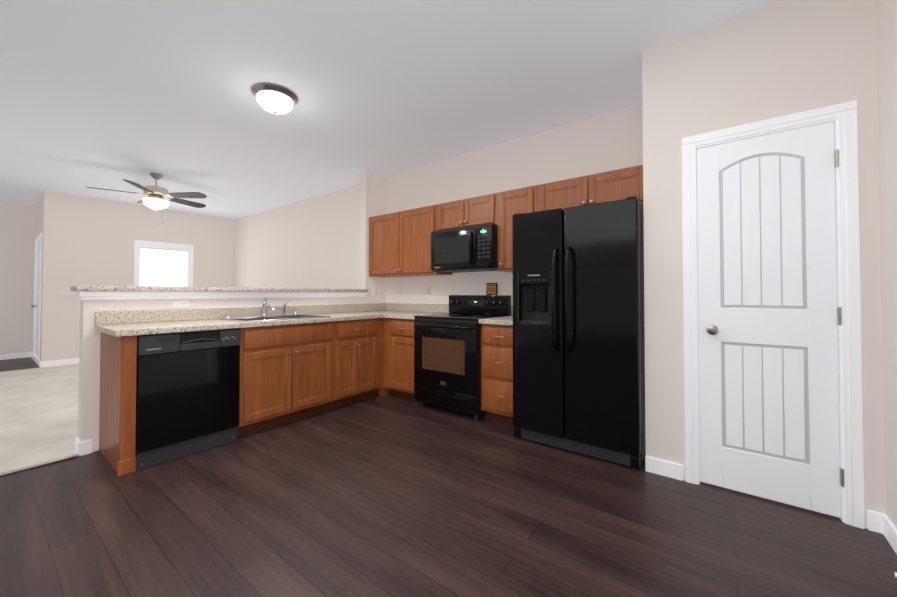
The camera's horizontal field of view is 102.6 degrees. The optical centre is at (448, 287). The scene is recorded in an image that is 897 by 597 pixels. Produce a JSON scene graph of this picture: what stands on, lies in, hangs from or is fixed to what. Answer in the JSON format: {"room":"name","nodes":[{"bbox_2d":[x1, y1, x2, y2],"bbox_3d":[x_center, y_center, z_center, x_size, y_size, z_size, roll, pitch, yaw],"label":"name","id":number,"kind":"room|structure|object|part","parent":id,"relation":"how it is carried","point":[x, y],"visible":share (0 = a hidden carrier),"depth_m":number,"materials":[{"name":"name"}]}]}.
{"room":"kitchen","nodes":[
{"label":"kitchen","id":0,"kind":"room"},
{"bbox_2d":[0,200,34,354],"bbox_3d":[-9.195,-0.159,4.228,0.120,2.740,5.880,-1,-1,37],"label":"wall","id":1,"kind":"structure","parent":0,"point":[16,260],"depth_m":6.28,"materials":[{"name":"beige paint"}]},
{"bbox_2d":[0,352,30,359],"bbox_3d":[-9.179,1.162,4.119,0.013,0.095,5.760,-1,-1,37],"label":"baseboard","id":2,"kind":"structure","parent":1,"relation":"attached to","point":[14,356],"depth_m":6.26,"materials":[{"name":"white paint"}]},
{"bbox_2d":[0,357,39,371],"bbox_3d":[-8.606,1.249,3.758,1.600,0.110,5.880,-1,-1,37],"label":"floor","id":3,"kind":"structure","parent":0,"point":[17,364],"depth_m":5.73,"materials":[{"name":"brown wood"}]},
{"bbox_2d":[32,193,42,352],"bbox_3d":[-6.865,-0.130,6.075,1.360,2.740,0.120,-1,-1,37],"label":"wall","id":4,"kind":"structure","parent":0,"point":[39,218],"depth_m":6.04,"materials":[{"name":"beige paint"}]},
{"bbox_2d":[31,240,39,357],"bbox_3d":[-6.795,0.217,5.934,0.794,2.018,0.101,-1,-1,37],"label":"hall door","id":5,"kind":"structure","parent":4,"relation":"in","point":[37,300],"depth_m":6.02,"materials":[{"name":"white paint"}]},
{"bbox_2d":[31,352,40,366],"bbox_3d":[-6.857,1.191,5.965,1.480,0.095,0.013,-1,-1,37],"label":"baseboard","id":6,"kind":"structure","parent":4,"relation":"attached to","point":[35,359],"depth_m":5.82,"materials":[{"name":"white paint"}]},
{"bbox_2d":[33,233,41,359],"bbox_3d":[-6.765,0.186,5.987,0.930,2.105,0.132,-1,-1,37],"label":"door frame","id":7,"kind":"structure","parent":4,"relation":"attached to","point":[38,237],"depth_m":6.17,"materials":[{"name":"white paint"}]},
{"bbox_2d":[0,363,98,472],"bbox_3d":[-5.308,1.237,2.976,4.840,0.108,8.620,-1,-1,37],"label":"floor","id":8,"kind":"structure","parent":0,"point":[39,408],"depth_m":3.37,"materials":[{"name":"beige carpet"}]},
{"bbox_2d":[40,190,234,361],"bbox_3d":[-5.484,-0.120,6.671,0.120,2.740,2.740,-1,-1,37],"label":"wall","id":9,"kind":"structure","parent":0,"point":[87,241],"depth_m":6.05,"materials":[{"name":"beige paint"}]},
{"bbox_2d":[59,291,77,297],"bbox_3d":[-6.090,0.108,5.757,0.014,0.097,0.200,-1,-1,37],"label":"light switch","id":10,"kind":"object","parent":9,"relation":"attached to","point":[66,294],"visible":0.81,"depth_m":5.74,"materials":[{"name":"white plastic"}]},
{"bbox_2d":[78,169,385,455],"bbox_3d":[-1.783,-0.166,3.755,0.163,2.740,2.913,-1,-1,37],"label":"wall","id":11,"kind":"structure","parent":0,"point":[89,385],"depth_m":2.97,"materials":[{"name":"beige paint"}]},
{"bbox_2d":[75,438,80,452],"bbox_3d":[-2.656,1.138,2.577,0.130,0.095,0.013,-1,-1,37],"label":"baseboard","id":12,"kind":"structure","parent":11,"relation":"attached to","point":[77,440],"depth_m":2.58,"materials":[{"name":"white paint"}]},
{"bbox_2d":[173,300,188,308],"bbox_3d":[-2.246,0.140,3.018,0.008,0.070,0.115,-1,-1,37],"label":"outlet","id":13,"kind":"object","parent":11,"relation":"attached to","point":[180,304],"visible":1,"depth_m":3.01,"materials":[{"name":"white plastic"}]},
{"bbox_2d":[71,285,367,291],"bbox_3d":[-1.895,0.021,3.596,0.243,0.040,2.593,-1,-1,37],"label":"bar","id":14,"kind":"object","parent":11,"relation":"on","point":[153,288],"visible":1,"depth_m":3.08,"materials":[{"name":"laminate"}]},
{"bbox_2d":[75,291,366,299],"bbox_3d":[-1.889,0.073,3.604,0.202,0.060,2.575,-1,-1,37],"label":"trim","id":15,"kind":"structure","parent":11,"relation":"attached to","point":[82,295],"depth_m":3.13,"materials":[{"name":"white paint"}]},
{"bbox_2d":[329,298,337,304],"bbox_3d":[-1.345,0.161,4.204,0.008,0.070,0.115,-1,-1,37],"label":"outlet","id":16,"kind":"object","parent":11,"relation":"attached to","point":[333,301],"visible":1,"depth_m":4.20,"materials":[{"name":"white plastic"}]},
{"bbox_2d":[373,288,376,296],"bbox_3d":[-0.959,0.067,4.710,0.014,0.115,0.070,-1,-1,37],"label":"light switch","id":17,"kind":"object","parent":11,"relation":"attached to","point":[374,292],"visible":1,"depth_m":4.70,"materials":[{"name":"white plastic"}]},
{"bbox_2d":[0,0,781,218],"bbox_3d":[-4.163,-1.612,2.152,10.675,0.100,8.620,-1,-1,37],"label":"ceiling","id":18,"kind":"structure","parent":0,"point":[108,94],"depth_m":2.73,"materials":[{"name":"paint"}]},
{"bbox_2d":[87,173,206,222],"bbox_3d":[-3.957,-1.189,4.839,1.230,0.660,1.286,-1,-1,37],"label":"ceiling fan","id":19,"kind":"object","parent":18,"relation":"hanging from","point":[157,195],"visible":1,"depth_m":4.76,"materials":[{"name":"brown wood"}]},
{"bbox_2d":[251,83,297,113],"bbox_3d":[-1.393,-1.474,2.885,0.344,0.151,0.344,-1,-1,37],"label":"flush-mount ceiling light","id":20,"kind":"object","parent":18,"relation":"attached to","point":[274,98],"visible":1,"depth_m":2.80,"materials":[{"name":"white glass"}]},
{"bbox_2d":[234,103,642,305],"bbox_3d":[-1.409,-0.141,5.375,8.180,2.740,0.120,-1,-1,37],"label":"wall","id":21,"kind":"structure","parent":0,"point":[312,242],"depth_m":4.46,"materials":[{"name":"beige paint"}]},
{"bbox_2d":[398,287,401,295],"bbox_3d":[-0.643,0.049,4.709,0.070,0.115,0.008,-1,-1,37],"label":"electrical outlet","id":22,"kind":"object","parent":21,"relation":"attached to","point":[399,291],"visible":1,"depth_m":4.70,"materials":[{"name":"white plastic"}]},
{"bbox_2d":[369,205,452,276],"bbox_3d":[-0.496,-0.528,4.408,1.123,0.765,0.322,-1,-1,37],"label":"upper cabinet","id":23,"kind":"object","parent":21,"relation":"attached to","point":[400,244],"depth_m":4.25,"materials":[{"name":"brown wood"}]},
{"bbox_2d":[426,287,430,295],"bbox_3d":[-0.245,0.044,4.407,0.070,0.115,0.008,-1,-1,37],"label":"electrical outlet","id":24,"kind":"object","parent":21,"relation":"attached to","point":[428,291],"visible":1,"depth_m":4.40,"materials":[{"name":"white plastic"}]},
{"bbox_2d":[437,193,496,230],"bbox_3d":[0.257,-0.765,3.840,0.760,0.310,0.322,-1,-1,37],"label":"upper cabinet","id":25,"kind":"object","parent":21,"relation":"attached to","point":[480,210],"depth_m":3.68,"materials":[{"name":"brown wood"}]},
{"bbox_2d":[431,223,497,272],"bbox_3d":[0.217,-0.394,3.782,0.756,0.430,0.451,-1,-1,37],"label":"over-the-range microwave","id":26,"kind":"object","parent":25,"relation":"attached to","point":[465,249],"visible":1,"depth_m":3.61,"materials":[{"name":"black plastic"}]},
{"bbox_2d":[497,185,536,272],"bbox_3d":[0.722,-0.543,3.484,0.403,0.765,0.322,-1,-1,37],"label":"upper cabinet","id":27,"kind":"object","parent":21,"relation":"attached to","point":[521,200],"depth_m":3.41,"materials":[{"name":"brown wood"}]},
{"bbox_2d":[537,165,642,210],"bbox_3d":[1.248,-0.784,3.089,0.912,0.295,0.322,-1,-1,37],"label":"upper cabinet","id":28,"kind":"object","parent":21,"relation":"attached to","point":[620,184],"depth_m":2.94,"materials":[{"name":"brown wood"}]},
{"bbox_2d":[0,395,896,596],"bbox_3d":[-1.646,1.197,0.197,4.355,0.100,8.620,-1,-1,37],"label":"floor","id":29,"kind":"structure","parent":0,"point":[384,496],"depth_m":1.76,"materials":[{"name":"brown wood"}]},
{"bbox_2d":[0,454,78,476],"bbox_3d":[-4.295,1.143,0.305,0.045,0.012,5.587,-1,-1,37],"label":"transition strip","id":30,"kind":"object","parent":29,"relation":"on","point":[38,465],"depth_m":2.38,"materials":[{"name":"metal"}]},
{"bbox_2d":[136,328,239,469],"bbox_3d":[-2.043,0.754,2.728,0.606,0.866,0.612,-1,-1,37],"label":"dishwasher","id":31,"kind":"object","parent":29,"relation":"on","point":[187,393],"visible":0.94,"depth_m":2.51,"materials":[{"name":"black plastic"}]},
{"bbox_2d":[295,318,386,410],"bbox_3d":[-1.165,0.768,3.918,0.625,0.876,0.663,-1,-1,37],"label":"base cabinet","id":32,"kind":"object","parent":29,"relation":"on","point":[338,363],"depth_m":3.52,"materials":[{"name":"brown wood"}]},
{"bbox_2d":[94,303,385,336],"bbox_3d":[-1.437,0.254,3.528,0.675,0.137,2.840,-1,-1,37],"label":"countertop","id":33,"kind":"structure","parent":32,"relation":"on","point":[129,323],"depth_m":2.97,"materials":[{"name":"stone"}]},
{"bbox_2d":[216,297,330,321],"bbox_3d":[-1.603,0.268,3.345,0.545,0.370,0.812,-1,-1,37],"label":"double-bowl sink","id":34,"kind":"object","parent":33,"relation":"in","point":[264,316],"visible":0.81,"depth_m":3.42,"materials":[{"name":"silver metal"}]},
{"bbox_2d":[261,297,286,315],"bbox_3d":[-1.666,0.181,3.514,0.219,0.191,0.252,-1,-1,37],"label":"faucet","id":35,"kind":"object","parent":33,"relation":"on","point":[264,304],"depth_m":3.47,"materials":[{"name":"silver metal"}]},
{"bbox_2d":[383,318,423,402],"bbox_3d":[-0.356,0.771,4.068,0.514,0.876,0.657,-1,-1,37],"label":"base cabinet","id":36,"kind":"object","parent":29,"relation":"on","point":[398,357],"visible":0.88,"depth_m":3.85,"materials":[{"name":"brown wood"}]},
{"bbox_2d":[386,303,448,318],"bbox_3d":[-0.327,0.262,4.061,0.450,0.137,0.650,-1,-1,37],"label":"countertop","id":37,"kind":"structure","parent":36,"relation":"on","point":[393,310],"depth_m":4.33,"materials":[{"name":"stone"}]},
{"bbox_2d":[414,295,511,419],"bbox_3d":[0.133,0.640,3.655,0.760,1.125,0.727,-1,-1,37],"label":"range","id":38,"kind":"object","parent":29,"relation":"on","point":[447,360],"visible":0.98,"depth_m":3.42,"materials":[{"name":"black metal"}]},
{"bbox_2d":[486,283,497,294],"bbox_3d":[0.461,0.014,3.819,0.130,0.130,0.017,-1,-1,37],"label":"sign","id":39,"kind":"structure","parent":38,"relation":"on","point":[491,288],"depth_m":3.81,"materials":[{"name":"brown wood"}]},
{"bbox_2d":[481,324,513,425],"bbox_3d":[0.620,0.759,3.328,0.400,0.876,0.657,-1,-1,37],"label":"base cabinet","id":40,"kind":"object","parent":29,"relation":"on","point":[497,372],"visible":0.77,"depth_m":3.12,"materials":[{"name":"brown wood"}]},
{"bbox_2d":[479,306,512,324],"bbox_3d":[0.624,0.251,3.342,0.401,0.138,0.646,-1,-1,37],"label":"countertop","id":41,"kind":"structure","parent":40,"relation":"on","point":[506,320],"depth_m":3.16,"materials":[{"name":"stone"}]},
{"bbox_2d":[512,196,645,470],"bbox_3d":[1.072,0.301,2.846,0.896,1.777,0.857,-1,-1,37],"label":"refrigerator","id":42,"kind":"object","parent":29,"relation":"on","point":[578,339],"visible":1,"depth_m":2.51,"materials":[{"name":"black metal"}]},
{"bbox_2d":[642,44,666,460],"bbox_3d":[1.545,-0.185,2.600,0.120,2.740,0.730,-1,-1,37],"label":"wall","id":43,"kind":"structure","parent":0,"point":[654,264],"depth_m":2.31,"materials":[{"name":"beige paint"}]},
{"bbox_2d":[663,0,885,528],"bbox_3d":[1.765,-0.193,2.051,0.895,2.740,0.120,-1,-1,37],"label":"wall","id":44,"kind":"structure","parent":0,"point":[777,59],"depth_m":1.95,"materials":[{"name":"beige paint"}]},
{"bbox_2d":[645,456,682,480],"bbox_3d":[1.353,1.133,2.259,0.202,0.095,0.013,-1,-1,37],"label":"baseboard","id":45,"kind":"structure","parent":44,"relation":"attached to","point":[673,470],"depth_m":2.25,"materials":[{"name":"white paint"}]},
{"bbox_2d":[697,122,843,517],"bbox_3d":[1.741,0.157,1.982,0.594,2.014,0.103,-1,-1,37],"label":"pantry door","id":46,"kind":"structure","parent":44,"relation":"in","point":[768,351],"depth_m":1.98,"materials":[{"name":"white paint"}]},
{"bbox_3d":[1.547,0.247,2.106,0.056,0.056,0.068,-1,-1,37],"label":"knob","id":47,"kind":"part","parent":46,"relation":"part of","materials":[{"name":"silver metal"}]},
{"bbox_2d":[682,100,864,528],"bbox_3d":[1.768,0.126,2.031,0.730,2.101,0.138,-1,-1,37],"label":"door frame","id":48,"kind":"structure","parent":44,"relation":"attached to","point":[842,117],"depth_m":1.81,"materials":[{"name":"white paint"}]},
{"bbox_2d":[867,510,882,533],"bbox_3d":[2.058,1.124,1.724,0.059,0.095,0.013,-1,-1,37],"label":"baseboard","id":49,"kind":"structure","parent":44,"relation":"attached to","point":[875,521],"depth_m":1.72,"materials":[{"name":"white paint"}]},
{"bbox_2d":[876,0,896,528],"bbox_3d":[0.041,-0.243,-1.060,0.120,2.740,8.620,-1,-1,37],"label":"wall","id":50,"kind":"structure","parent":0,"point":[886,17],"depth_m":1.65,"materials":[{"name":"beige paint"}]},
{"bbox_2d":[883,513,896,553],"bbox_3d":[-0.269,1.075,-1.379,0.013,0.095,7.770,-1,-1,37],"label":"baseboard","id":51,"kind":"structure","parent":50,"relation":"attached to","point":[889,531],"depth_m":1.64,"materials":[{"name":"white paint"}]},
{"bbox_3d":[-5.387,0.777,6.784,0.120,0.950,0.780,-1,-1,37],"label":"wall","id":52,"kind":"structure","parent":0,"visible":0},
{"bbox_2d":[41,358,78,366],"bbox_3d":[-5.431,1.202,6.610,0.013,0.095,2.740,-1,-1,37],"label":"baseboard","id":53,"kind":"structure","parent":52,"relation":"attached to","point":[59,362],"depth_m":5.67,"materials":[{"name":"white paint"}]},
{"bbox_2d":[134,240,193,286],"bbox_3d":[-5.375,-0.231,6.791,0.150,1.235,0.940,-1,-1,37],"label":"living room window","id":54,"kind":"structure","parent":52,"relation":"in","point":[138,243],"depth_m":6.70,"materials":[{"name":"white paint"}]},
{"bbox_2d":[140,245,187,286],"bbox_3d":[-5.364,-0.244,6.783,0.038,1.048,0.736,-1,-1,37],"label":"window blinds","id":55,"kind":"object","parent":54,"relation":"attached to","point":[163,268],"visible":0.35,"depth_m":6.77,"materials":[{"name":"white paint"}]}
]}

